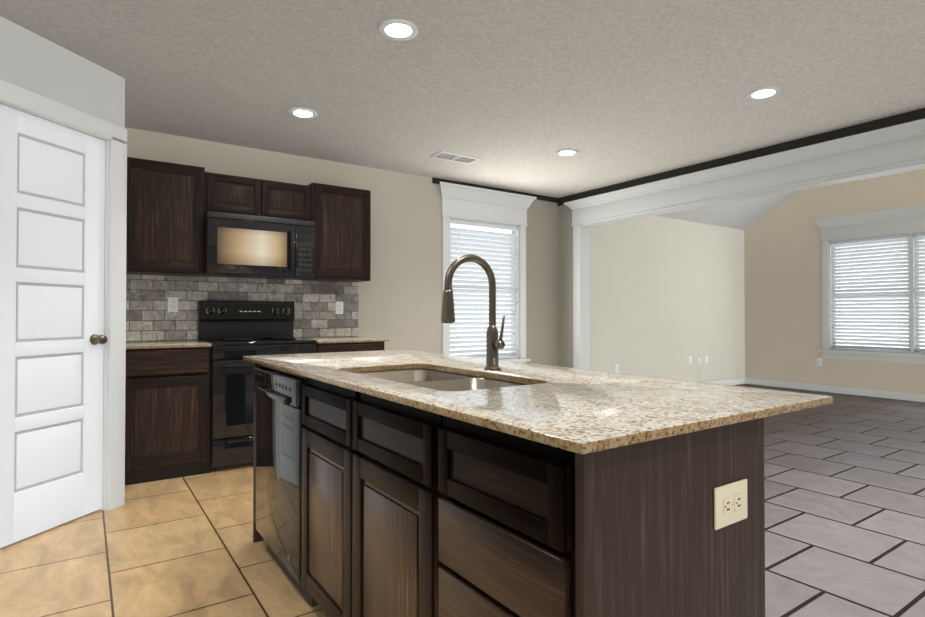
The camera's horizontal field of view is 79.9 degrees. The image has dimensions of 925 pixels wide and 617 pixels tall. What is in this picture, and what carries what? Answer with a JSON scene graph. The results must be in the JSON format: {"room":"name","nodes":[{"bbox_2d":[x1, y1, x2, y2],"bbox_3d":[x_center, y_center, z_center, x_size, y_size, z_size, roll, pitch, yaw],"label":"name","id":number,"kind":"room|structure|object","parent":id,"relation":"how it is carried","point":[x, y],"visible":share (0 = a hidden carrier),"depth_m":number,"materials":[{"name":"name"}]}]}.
{"room":"kitchen","nodes":[
{"label":"kitchen","id":0,"kind":"room"},
{"bbox_2d":[0,16,124,127],"bbox_3d":[-2.303,-0.118,2.384,0.120,2.540,1.901,0,-1,14],"label":"wall","id":1,"kind":"structure","parent":0,"point":[35,63],"depth_m":2.90,"materials":[{"name":"paint"}]},
{"bbox_2d":[0,104,106,547],"bbox_3d":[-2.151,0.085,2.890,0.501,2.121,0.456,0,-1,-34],"label":"pantry door","id":2,"kind":"structure","parent":1,"relation":"in","point":[53,339],"depth_m":2.87,"materials":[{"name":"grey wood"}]},
{"bbox_2d":[0,79,126,509],"bbox_3d":[-2.170,0.040,2.895,0.138,2.235,0.845,0,-1,14],"label":"door frame","id":3,"kind":"structure","parent":1,"relation":"attached to","point":[113,136],"depth_m":3.20,"materials":[{"name":"white wood"}]},
{"bbox_2d":[125,127,744,381],"bbox_3d":[0.499,-0.152,6.310,10.550,2.700,0.120,0,-1,-34],"label":"wall","id":4,"kind":"structure","parent":0,"point":[667,299],"depth_m":6.65,"materials":[{"name":"paint"}]},
{"bbox_2d":[126,157,204,276],"bbox_3d":[-2.262,-0.663,4.141,0.551,0.810,0.339,0,-1,-34],"label":"upper cabinet","id":5,"kind":"object","parent":4,"relation":"attached to","point":[165,215],"visible":0.88,"depth_m":4.01,"materials":[{"name":"brown wood"}]},
{"bbox_2d":[126,274,357,341],"bbox_3d":[-1.784,-0.002,4.662,1.938,0.519,0.012,0,-1,-34],"label":"tile backsplash","id":6,"kind":"structure","parent":4,"relation":"attached to","point":[149,317],"depth_m":4.53,"materials":[{"name":"tile"}]},
{"bbox_2d":[168,297,177,311],"bbox_3d":[-2.264,-0.031,4.318,0.072,0.116,0.009,0,-1,-34],"label":"outlet","id":7,"kind":"object","parent":6,"relation":"attached to","point":[172,304],"visible":1,"depth_m":4.32,"materials":[{"name":"white plastic"}]},
{"bbox_2d":[336,301,342,313],"bbox_3d":[-1.135,-0.006,5.093,0.072,0.116,0.009,0,-1,-34],"label":"outlet","id":8,"kind":"object","parent":6,"relation":"attached to","point":[339,307],"visible":1,"depth_m":5.09,"materials":[{"name":"white plastic"}]},
{"bbox_2d":[205,172,311,220],"bbox_3d":[-1.694,-0.881,4.539,0.825,0.305,0.329,0,-1,-34],"label":"upper cabinet","id":9,"kind":"object","parent":4,"relation":"attached to","point":[241,195],"visible":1,"depth_m":4.38,"materials":[{"name":"brown wood"}]},
{"bbox_2d":[201,211,314,279],"bbox_3d":[-1.664,-0.491,4.489,0.822,0.466,0.438,0,-1,-34],"label":"microwave","id":10,"kind":"object","parent":9,"relation":"attached to","point":[246,246],"visible":1,"depth_m":4.32,"materials":[{"name":"black metal"}]},
{"bbox_2d":[302,182,370,281],"bbox_3d":[-1.128,-0.654,4.919,0.534,0.810,0.339,0,-1,-34],"label":"upper cabinet","id":11,"kind":"object","parent":4,"relation":"attached to","point":[341,216],"visible":0.96,"depth_m":4.78,"materials":[{"name":"brown wood"}]},
{"bbox_2d":[440,182,536,362],"bbox_3d":[0.251,-0.297,6.081,1.320,1.985,0.220,0,-1,-34],"label":"kitchen window","id":12,"kind":"structure","parent":4,"relation":"in","point":[480,228],"depth_m":6.11,"materials":[{"name":"white plastic"}]},
{"bbox_2d":[450,219,516,358],"bbox_3d":[0.236,-0.193,6.102,0.924,1.505,0.050,0,-1,-34],"label":"window blinds","id":13,"kind":"object","parent":12,"relation":"attached to","point":[486,239],"visible":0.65,"depth_m":6.08,"materials":[{"name":"white plastic"}]},
{"bbox_2d":[432,178,557,202],"bbox_3d":[0.429,-1.316,6.195,1.790,0.055,0.012,0,-1,-34],"label":"trim","id":14,"kind":"structure","parent":4,"relation":"attached to","point":[539,197],"depth_m":6.16,"materials":[{"name":"black"}]},
{"bbox_2d":[615,364,618,372],"bbox_3d":[2.033,0.789,7.272,0.072,0.116,0.009,0,-1,-34],"label":"outlet","id":15,"kind":"object","parent":4,"relation":"attached to","point":[616,368],"visible":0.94,"depth_m":7.27,"materials":[{"name":"white plastic"}]},
{"bbox_2d":[706,377,745,384],"bbox_3d":[2.955,1.166,7.894,4.050,0.100,0.020,0,-1,-34],"label":"baseboard","id":16,"kind":"structure","parent":4,"relation":"attached to","point":[736,381],"depth_m":8.80,"materials":[{"name":"white wood"}]},
{"bbox_2d":[0,0,924,197],"bbox_3d":[1.000,-1.446,1.715,6.160,0.100,8.650,0,-1,-34],"label":"ceiling","id":17,"kind":"structure","parent":0,"point":[515,95],"depth_m":3.27,"materials":[{"name":"white paint"}]},
{"bbox_2d":[289,107,317,118],"bbox_3d":[-1.114,-1.364,3.859,0.196,0.014,0.196,0,-1,-34],"label":"recessed light","id":18,"kind":"object","parent":17,"relation":"in","point":[302,113],"visible":1,"depth_m":3.85,"materials":[{"name":"white"}]},
{"bbox_2d":[379,19,417,40],"bbox_3d":[-0.317,-1.377,2.732,0.196,0.014,0.196,0,-1,-34],"label":"recessed light","id":19,"kind":"object","parent":17,"relation":"in","point":[398,29],"visible":1,"depth_m":2.72,"materials":[{"name":"white plastic"}]},
{"bbox_2d":[430,151,480,164],"bbox_3d":[-0.061,-1.350,4.957,0.420,0.016,0.200,0,-1,-34],"label":"ceiling vent","id":20,"kind":"object","parent":17,"relation":"in","point":[454,157],"visible":1,"depth_m":4.92,"materials":[{"name":"white metal"}]},
{"bbox_2d":[556,149,578,156],"bbox_3d":[0.909,-1.353,4.798,0.196,0.014,0.196,0,-1,-34],"label":"recessed light","id":21,"kind":"object","parent":17,"relation":"in","point":[567,152],"visible":1,"depth_m":4.78,"materials":[{"name":"white"}]},
{"bbox_2d":[746,86,780,99],"bbox_3d":[1.914,-1.368,3.511,0.196,0.014,0.196,0,-1,-34],"label":"recessed light","id":22,"kind":"object","parent":17,"relation":"in","point":[761,93],"visible":0.98,"depth_m":3.50,"materials":[{"name":"white plastic"}]},
{"bbox_2d":[0,384,924,616],"bbox_3d":[2.810,1.188,2.926,10.550,0.060,8.650,0,-1,-34],"label":"floor","id":23,"kind":"structure","parent":0,"point":[844,485],"depth_m":2.73,"materials":[{"name":"tile"}]},
{"bbox_2d":[125,347,210,484],"bbox_3d":[-2.183,0.721,4.009,0.550,0.900,0.619,0,-1,-34],"label":"base cabinet","id":24,"kind":"object","parent":23,"relation":"on","point":[167,413],"visible":0.75,"depth_m":3.76,"materials":[{"name":"black wood"}]},
{"bbox_2d":[126,340,211,348],"bbox_3d":[-2.177,0.261,4.004,0.549,0.020,0.643,0,-1,-34],"label":"countertop","id":25,"kind":"structure","parent":24,"relation":"on","point":[157,344],"depth_m":3.82,"materials":[{"name":"stone"}]},
{"bbox_2d":[198,300,316,470],"bbox_3d":[-1.617,0.555,4.348,0.756,1.240,0.699,0,-1,-34],"label":"range","id":26,"kind":"object","parent":23,"relation":"on","point":[233,333],"visible":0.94,"depth_m":4.04,"materials":[{"name":"black metal"}]},
{"bbox_2d":[253,363,296,542],"bbox_3d":[-0.565,0.704,2.552,0.606,0.900,0.856,0,-1,-34],"label":"base cabinet","id":27,"kind":"object","parent":23,"relation":"on","point":[257,537],"depth_m":2.73,"materials":[{"name":"black wood"}]},
{"bbox_2d":[253,367,317,606],"bbox_3d":[-0.575,0.715,2.513,0.616,0.876,0.638,0,-1,-34],"label":"dishwasher","id":28,"kind":"object","parent":23,"relation":"on","point":[279,425],"visible":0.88,"depth_m":2.29,"materials":[{"name":"black metal"}]},
{"bbox_2d":[316,341,383,352],"bbox_3d":[-1.077,0.730,4.768,0.602,0.900,0.619,0,-1,-34],"label":"base cabinet","id":29,"kind":"object","parent":23,"relation":"on","point":[346,347],"visible":0.1,"depth_m":4.50,"materials":[{"name":"black wood"}]},
{"bbox_2d":[301,337,388,342],"bbox_3d":[-1.061,0.270,4.769,0.621,0.020,0.643,0,-1,-34],"label":"countertop","id":30,"kind":"structure","parent":29,"relation":"on","point":[340,339],"depth_m":4.59,"materials":[{"name":"stone"}]},
{"bbox_2d":[297,368,483,616],"bbox_3d":[-0.087,0.696,1.856,0.606,0.900,0.974,0,-1,-34],"label":"base cabinet","id":31,"kind":"object","parent":23,"relation":"on","point":[408,511],"depth_m":1.67,"materials":[{"name":"black wood"}]},
{"bbox_2d":[243,350,832,453],"bbox_3d":[-0.081,0.238,2.069,0.900,0.020,2.270,0,-1,-34],"label":"countertop","id":32,"kind":"structure","parent":31,"relation":"on","point":[580,411],"depth_m":1.36,"materials":[{"name":"stone"}]},
{"bbox_2d":[356,368,528,390],"bbox_3d":[-0.103,0.350,1.889,0.422,0.205,0.798,0,-1,-34],"label":"double-bowl sink","id":33,"kind":"object","parent":32,"relation":"in","point":[438,380],"visible":0.1,"depth_m":1.97,"materials":[{"name":"silver metal"}]},
{"bbox_2d":[441,254,504,370],"bbox_3d":[0.041,0.015,1.986,0.252,0.423,0.092,0,-1,-34],"label":"faucet","id":34,"kind":"object","parent":32,"relation":"on","point":[494,344],"visible":1,"depth_m":2.02,"materials":[{"name":"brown metal"}]},
{"bbox_2d":[409,406,764,616],"bbox_3d":[0.291,0.689,1.304,0.606,0.900,0.526,0,-1,-34],"label":"base cabinet","id":35,"kind":"object","parent":23,"relation":"on","point":[501,524],"depth_m":1.09,"materials":[{"name":"black wood"}]},
{"bbox_2d":[714,479,747,529],"bbox_3d":[0.573,0.416,1.175,0.124,0.086,0.009,0,-1,-34],"label":"outlet","id":36,"kind":"object","parent":35,"relation":"attached to","point":[730,503],"visible":1,"depth_m":1.17,"materials":[{"name":"beige plastic"}]},
{"bbox_2d":[558,205,572,367],"bbox_3d":[3.490,-1.436,3.423,0.122,5.200,8.050,0,-1,-34],"label":"wall","id":37,"kind":"structure","parent":0,"point":[565,257],"depth_m":6.59,"materials":[{"name":"paint"}]},
{"bbox_2d":[558,108,924,369],"bbox_3d":[3.433,-0.106,3.429,0.230,2.540,7.950,0,-1,-34],"label":"trim","id":38,"kind":"structure","parent":37,"relation":"attached to","point":[894,144],"depth_m":4.78,"materials":[{"name":"grey wood"}]},
{"bbox_2d":[655,190,800,229],"bbox_3d":[5.350,-2.507,4.712,4.390,2.668,8.650,0,-1,-34],"label":"ceiling","id":39,"kind":"structure","parent":0,"point":[743,214],"depth_m":8.37,"materials":[{"name":"white paint"}]},
{"bbox_2d":[744,169,924,393],"bbox_3d":[6.962,-1.408,5.805,0.120,5.200,8.650,0,-1,-34],"label":"wall","id":40,"kind":"structure","parent":0,"point":[783,285],"depth_m":8.34,"materials":[{"name":"paint"}]},
{"bbox_2d":[816,358,821,365],"bbox_3d":[5.259,0.789,8.146,0.009,0.116,0.072,0,-1,-34],"label":"outlet","id":41,"kind":"object","parent":40,"relation":"attached to","point":[818,361],"visible":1,"depth_m":8.14,"materials":[{"name":"white plastic"}]},
{"bbox_2d":[746,378,924,401],"bbox_3d":[6.906,1.141,5.736,0.015,0.100,8.050,0,-1,-34],"label":"baseboard","id":42,"kind":"structure","parent":40,"relation":"attached to","point":[856,391],"depth_m":7.90,"materials":[{"name":"white wood"}]},
{"bbox_2d":[812,205,924,363],"bbox_3d":[5.900,-0.304,7.252,0.220,2.045,2.300,0,-1,-34],"label":"window","id":43,"kind":"structure","parent":40,"relation":"in","point":[912,317],"depth_m":7.62,"materials":[{"name":"white plastic"}]},
{"bbox_2d":[831,233,924,352],"bbox_3d":[5.922,-0.200,7.266,0.050,1.565,1.904,0,-1,-34],"label":"window blinds","id":44,"kind":"object","parent":43,"relation":"attached to","point":[880,242],"visible":0.92,"depth_m":7.59,"materials":[{"name":"white plastic"}]}
]}

